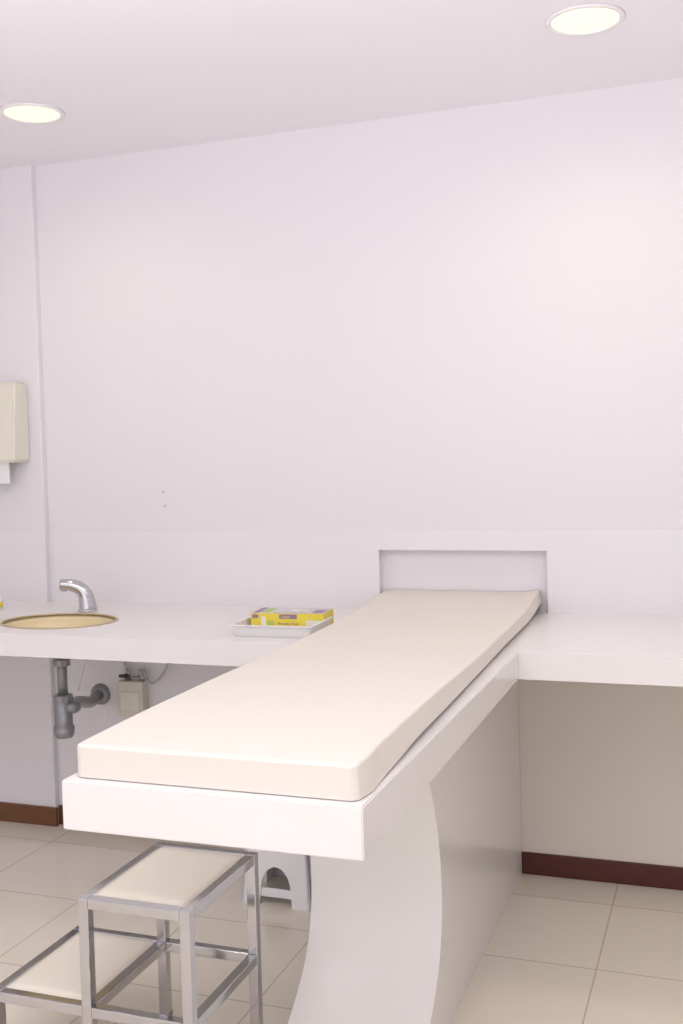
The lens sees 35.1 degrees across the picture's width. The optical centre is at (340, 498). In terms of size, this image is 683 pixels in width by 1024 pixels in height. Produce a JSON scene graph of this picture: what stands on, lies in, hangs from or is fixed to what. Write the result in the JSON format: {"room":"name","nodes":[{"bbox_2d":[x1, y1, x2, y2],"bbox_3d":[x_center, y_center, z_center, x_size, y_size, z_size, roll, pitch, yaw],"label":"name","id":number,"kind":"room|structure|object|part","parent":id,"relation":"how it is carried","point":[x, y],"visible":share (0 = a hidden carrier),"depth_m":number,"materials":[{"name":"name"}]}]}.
{"room":"examination room","nodes":[
{"label":"examination room","id":0,"kind":"room"},
{"bbox_2d":[0,78,682,839],"bbox_3d":[0.680,-0.023,3.806,6.300,2.710,0.180,-1,3,20],"label":"wall","id":1,"kind":"structure","parent":0,"point":[466,318],"depth_m":3.94,"materials":[{"name":"paint"}]},
{"bbox_2d":[0,382,28,483],"bbox_3d":[-1.406,-0.262,4.389,0.260,0.406,0.114,-1,3,20],"label":"paper towel dispenser","id":2,"kind":"object","parent":1,"relation":"attached to","point":[14,440],"visible":1,"depth_m":4.32,"materials":[{"name":"white plastic"}]},
{"bbox_2d":[0,463,9,483],"bbox_3d":[-1.418,-0.104,4.380,0.180,0.093,0.010,-1,3,20],"label":"paper towel","id":3,"kind":"object","parent":2,"relation":"hanging from","point":[4,467],"depth_m":4.35,"materials":[{"name":"white paper"}]},
{"bbox_2d":[0,531,48,601],"bbox_3d":[-1.704,0.286,4.581,1.080,0.294,0.010,-1,3,20],"label":"trim","id":4,"kind":"structure","parent":1,"relation":"attached to","point":[23,554],"depth_m":4.43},
{"bbox_2d":[0,802,62,826],"bbox_3d":[-0.941,1.305,4.371,2.635,0.078,0.044,-1,3,20],"label":"baseboard","id":5,"kind":"structure","parent":1,"relation":"attached to","point":[10,812],"depth_m":4.47,"materials":[{"name":"brown wood"}]},
{"bbox_2d":[118,668,148,715],"bbox_3d":[-0.825,0.771,4.293,0.118,0.183,0.062,-1,3,20],"label":"box","id":6,"kind":"object","parent":1,"relation":"attached to","point":[132,693],"visible":0.94,"depth_m":4.28,"materials":[{"name":"beige plastic"}]},
{"bbox_3d":[-0.854,0.703,4.284,0.044,0.016,0.032,-1,3,20],"label":"tap handle","id":7,"kind":"part","parent":6,"relation":"part of","materials":[{"name":"plastic"}]},
{"bbox_3d":[-0.834,0.804,4.276,0.084,0.076,0.003,-1,3,20],"label":"plate","id":8,"kind":"part","parent":6,"relation":"part of","materials":[{"name":"beige plastic"}]},
{"bbox_3d":[-0.797,0.703,4.263,0.044,0.016,0.032,-1,3,20],"label":"tap handle","id":9,"kind":"part","parent":6,"relation":"part of","materials":[{"name":"metal"}]},
{"bbox_2d":[140,663,168,683],"bbox_3d":[-0.708,0.610,4.218,0.211,0.237,0.020,0,3,32],"label":"hose","id":10,"kind":"object","parent":6,"relation":"attached to","point":[167,664],"visible":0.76,"depth_m":4.22,"materials":[{"name":"grey plastic"}]},
{"bbox_2d":[0,601,682,686],"bbox_3d":[0.546,0.455,3.416,6.100,0.076,0.737,-1,3,20],"label":"countertop","id":11,"kind":"structure","parent":1,"relation":"attached to","point":[594,648],"depth_m":3.43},
{"bbox_2d":[0,595,2,609],"bbox_3d":[-1.347,0.392,4.206,0.061,0.085,0.061,-1,3,20],"label":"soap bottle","id":12,"kind":"object","parent":11,"relation":"on","point":[1,598],"visible":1,"depth_m":4.20,"materials":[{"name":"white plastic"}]},
{"bbox_2d":[0,613,118,657],"bbox_3d":[-1.008,0.500,3.876,0.442,0.129,0.353,-1,3,20],"label":"sink","id":13,"kind":"object","parent":11,"relation":"in","point":[50,620],"visible":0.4,"depth_m":4.02,"materials":[{"name":"beige ceramic"}]},
{"bbox_2d":[53,658,109,738],"bbox_3d":[-0.982,0.708,4.134,0.098,0.307,0.507,-1,2,4],"label":"trap","id":14,"kind":"object","parent":13,"relation":"attached to","point":[65,704],"visible":0.98,"depth_m":3.90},
{"bbox_2d":[77,659,85,690],"bbox_3d":[-1.016,0.677,4.248,0.016,0.174,0.096,-4,3,-43],"label":"hose","id":15,"kind":"object","parent":14,"relation":"attached to","point":[84,662],"visible":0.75,"depth_m":4.24,"materials":[{"name":"white plastic"}]},
{"bbox_3d":[-0.982,0.777,4.139,0.068,0.102,0.492,-2,2,-1],"label":"trap arm","id":16,"kind":"part","parent":14,"relation":"part of"},
{"bbox_2d":[59,579,97,611],"bbox_3d":[-0.995,0.367,4.102,0.138,0.125,0.072,-2,2,-8],"label":"faucet","id":17,"kind":"object","parent":11,"relation":"on","point":[87,603],"visible":1,"depth_m":4.08,"materials":[{"name":"silver metal"}]},
{"bbox_2d":[230,616,333,637],"bbox_3d":[-0.188,0.414,3.502,0.286,0.037,0.233,-1,3,18],"label":"tray","id":18,"kind":"object","parent":11,"relation":"on","point":[243,627],"visible":0.7,"depth_m":3.41,"materials":[{"name":"white plastic"}]},
{"bbox_2d":[251,607,333,627],"bbox_3d":[-0.159,0.397,3.579,0.248,0.053,0.129,-1,2,14],"label":"glove box","id":19,"kind":"object","parent":18,"relation":"in","point":[271,616],"visible":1,"depth_m":3.53,"materials":[{"name":"yellow cardboard"}]},
{"bbox_2d":[48,529,682,616],"bbox_3d":[1.172,0.249,3.577,5.027,0.294,0.010,-1,3,20],"label":"backsplash","id":20,"kind":"structure","parent":1,"relation":"attached to","point":[590,571],"depth_m":4.02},
{"bbox_2d":[518,679,682,866],"bbox_3d":[2.091,0.843,3.276,3.106,0.772,0.006,-1,3,20],"label":"wall panel","id":21,"kind":"object","parent":1,"relation":"attached to","point":[601,764],"depth_m":3.71,"materials":[{"name":"beige paint"}]},
{"bbox_2d":[522,851,682,889],"bbox_3d":[2.102,1.267,3.291,3.106,0.078,0.014,-1,3,20],"label":"baseboard","id":22,"kind":"structure","parent":1,"relation":"attached to","point":[553,865],"depth_m":3.71,"materials":[{"name":"red wood"}]},
{"bbox_2d":[0,0,682,168],"bbox_3d":[-0.358,-1.272,0.967,6.300,0.100,6.099,-1,3,20],"label":"ceiling","id":23,"kind":"structure","parent":0,"point":[126,76],"depth_m":3.29,"materials":[{"name":"paint"}]},
{"bbox_2d":[0,102,64,123],"bbox_3d":[-1.055,-1.314,3.693,0.222,0.006,0.222,-1,3,20],"label":"recessed light","id":24,"kind":"object","parent":23,"relation":"in","point":[23,112],"visible":1,"depth_m":3.69,"materials":[{"name":"white plastic"}]},
{"bbox_2d":[4,106,59,121],"bbox_3d":[-1.055,-1.315,3.693,0.189,0.003,0.189,0,3,28],"label":"diffuser","id":25,"kind":"object","parent":24,"relation":"attached to","point":[13,113],"depth_m":3.69,"materials":[{"name":"white plastic"}]},
{"bbox_2d":[545,3,625,35],"bbox_3d":[0.682,-1.333,3.017,0.222,0.006,0.222,-1,3,20],"label":"recessed light","id":26,"kind":"object","parent":23,"relation":"in","point":[591,18],"visible":1,"depth_m":3.01,"materials":[{"name":"white plastic"}]},
{"bbox_2d":[551,8,618,32],"bbox_3d":[0.682,-1.335,3.017,0.189,0.003,0.189,-1,3,23],"label":"diffuser","id":27,"kind":"object","parent":26,"relation":"attached to","point":[566,20],"depth_m":3.01,"materials":[{"name":"white plastic"}]},
{"bbox_2d":[0,821,682,1023],"bbox_3d":[-0.282,1.514,1.083,6.300,0.100,6.099,-1,3,20],"label":"floor","id":28,"kind":"structure","parent":0,"point":[560,950],"depth_m":3.32,"materials":[{"name":"tile"}]},
{"bbox_2d":[0,842,262,1023],"bbox_3d":[-0.533,1.163,2.727,0.557,0.477,0.385,-1,3,20],"label":"step stool","id":29,"kind":"object","parent":28,"relation":"on","point":[80,973],"visible":1,"depth_m":2.66,"materials":[{"name":"metal"}]},
{"bbox_3d":[-0.839,1.302,2.654,0.026,0.199,0.026,-1,3,20],"label":"leg","id":30,"kind":"part","parent":29,"relation":"part of","materials":[{"name":"metal"}]},
{"bbox_3d":[-0.781,1.207,2.818,0.026,0.026,0.331,-1,3,20],"label":"rail","id":31,"kind":"part","parent":29,"relation":"part of","materials":[{"name":"metal"}]},
{"bbox_3d":[-0.718,1.214,2.607,0.235,0.026,0.026,-1,3,20],"label":"rail","id":32,"kind":"part","parent":29,"relation":"part of","materials":[{"name":"metal"}]},
{"bbox_3d":[-0.597,1.169,2.560,0.026,0.460,0.026,-1,3,20],"label":"leg","id":33,"kind":"part","parent":29,"relation":"part of","materials":[{"name":"metal"}]},
{"bbox_3d":[-0.542,0.943,2.719,0.026,0.026,0.331,-1,3,20],"label":"rail","id":34,"kind":"part","parent":29,"relation":"part of","materials":[{"name":"metal"}]},
{"bbox_3d":[-0.598,1.197,2.942,0.235,0.026,0.026,-1,3,20],"label":"rail","id":35,"kind":"part","parent":29,"relation":"part of","materials":[{"name":"metal"}]},
{"bbox_3d":[-0.535,1.204,2.730,0.026,0.026,0.331,-1,3,20],"label":"rail","id":36,"kind":"part","parent":29,"relation":"part of","materials":[{"name":"metal"}]},
{"bbox_3d":[-0.477,0.950,2.506,0.242,0.026,0.026,-1,3,20],"label":"rail","id":37,"kind":"part","parent":29,"relation":"part of","materials":[{"name":"metal"}]},
{"bbox_3d":[-0.469,1.211,2.517,0.242,0.026,0.026,-1,3,20],"label":"rail","id":38,"kind":"part","parent":29,"relation":"part of","materials":[{"name":"metal"}]},
{"bbox_3d":[-0.476,1.151,2.896,0.026,0.460,0.026,-1,3,20],"label":"leg","id":39,"kind":"part","parent":29,"relation":"part of","materials":[{"name":"metal"}]},
{"bbox_3d":[-0.345,1.165,2.470,0.026,0.460,0.026,-1,3,20],"label":"leg","id":40,"kind":"part","parent":29,"relation":"part of","materials":[{"name":"metal"}]},
{"bbox_3d":[-0.356,0.933,2.841,0.242,0.026,0.026,-1,3,20],"label":"rail","id":41,"kind":"part","parent":29,"relation":"part of","materials":[{"name":"metal"}]},
{"bbox_3d":[-0.349,1.194,2.852,0.242,0.026,0.026,-1,3,20],"label":"rail","id":42,"kind":"part","parent":29,"relation":"part of","materials":[{"name":"metal"}]},
{"bbox_3d":[-0.290,0.940,2.628,0.026,0.026,0.331,-1,3,20],"label":"rail","id":43,"kind":"part","parent":29,"relation":"part of","materials":[{"name":"metal"}]},
{"bbox_3d":[-0.283,1.201,2.639,0.026,0.026,0.331,-1,3,20],"label":"rail","id":44,"kind":"part","parent":29,"relation":"part of","materials":[{"name":"metal"}]},
{"bbox_3d":[-0.224,1.148,2.805,0.026,0.460,0.026,-1,3,20],"label":"leg","id":45,"kind":"part","parent":29,"relation":"part of","materials":[{"name":"metal"}]},
{"bbox_2d":[241,849,311,911],"bbox_3d":[-0.176,1.136,3.699,0.256,0.430,0.256,-1,3,21],"label":"plastic stool","id":46,"kind":"object","parent":28,"relation":"on","point":[296,867],"visible":0.21,"depth_m":3.58,"materials":[{"name":"white plastic"}]},
{"bbox_3d":[-0.277,1.152,3.739,0.039,0.400,0.256,-1,3,21],"label":"panel","id":47,"kind":"part","parent":46,"relation":"part of","materials":[{"name":"white plastic"}]},
{"bbox_3d":[-0.137,1.146,3.801,0.256,0.400,0.039,-1,3,21],"label":"panel","id":48,"kind":"part","parent":46,"relation":"part of","materials":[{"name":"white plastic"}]},
{"bbox_3d":[-0.075,1.150,3.661,0.039,0.400,0.256,-1,3,21],"label":"panel","id":49,"kind":"part","parent":46,"relation":"part of","materials":[{"name":"white plastic"}]},
{"bbox_2d":[62,652,521,1023],"bbox_3d":[0.135,0.915,2.857,0.572,0.926,2.109,-1,3,20],"label":"examination table","id":50,"kind":"object","parent":28,"relation":"on","point":[413,878],"visible":0.78,"depth_m":2.77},
{"bbox_2d":[77,589,541,800],"bbox_3d":[0.102,0.413,2.872,0.618,0.076,2.123,-1,3,20],"label":"mattress","id":51,"kind":"object","parent":50,"relation":"on","point":[329,713],"visible":1,"depth_m":2.21,"materials":[{"name":"beige leather"}]}
]}

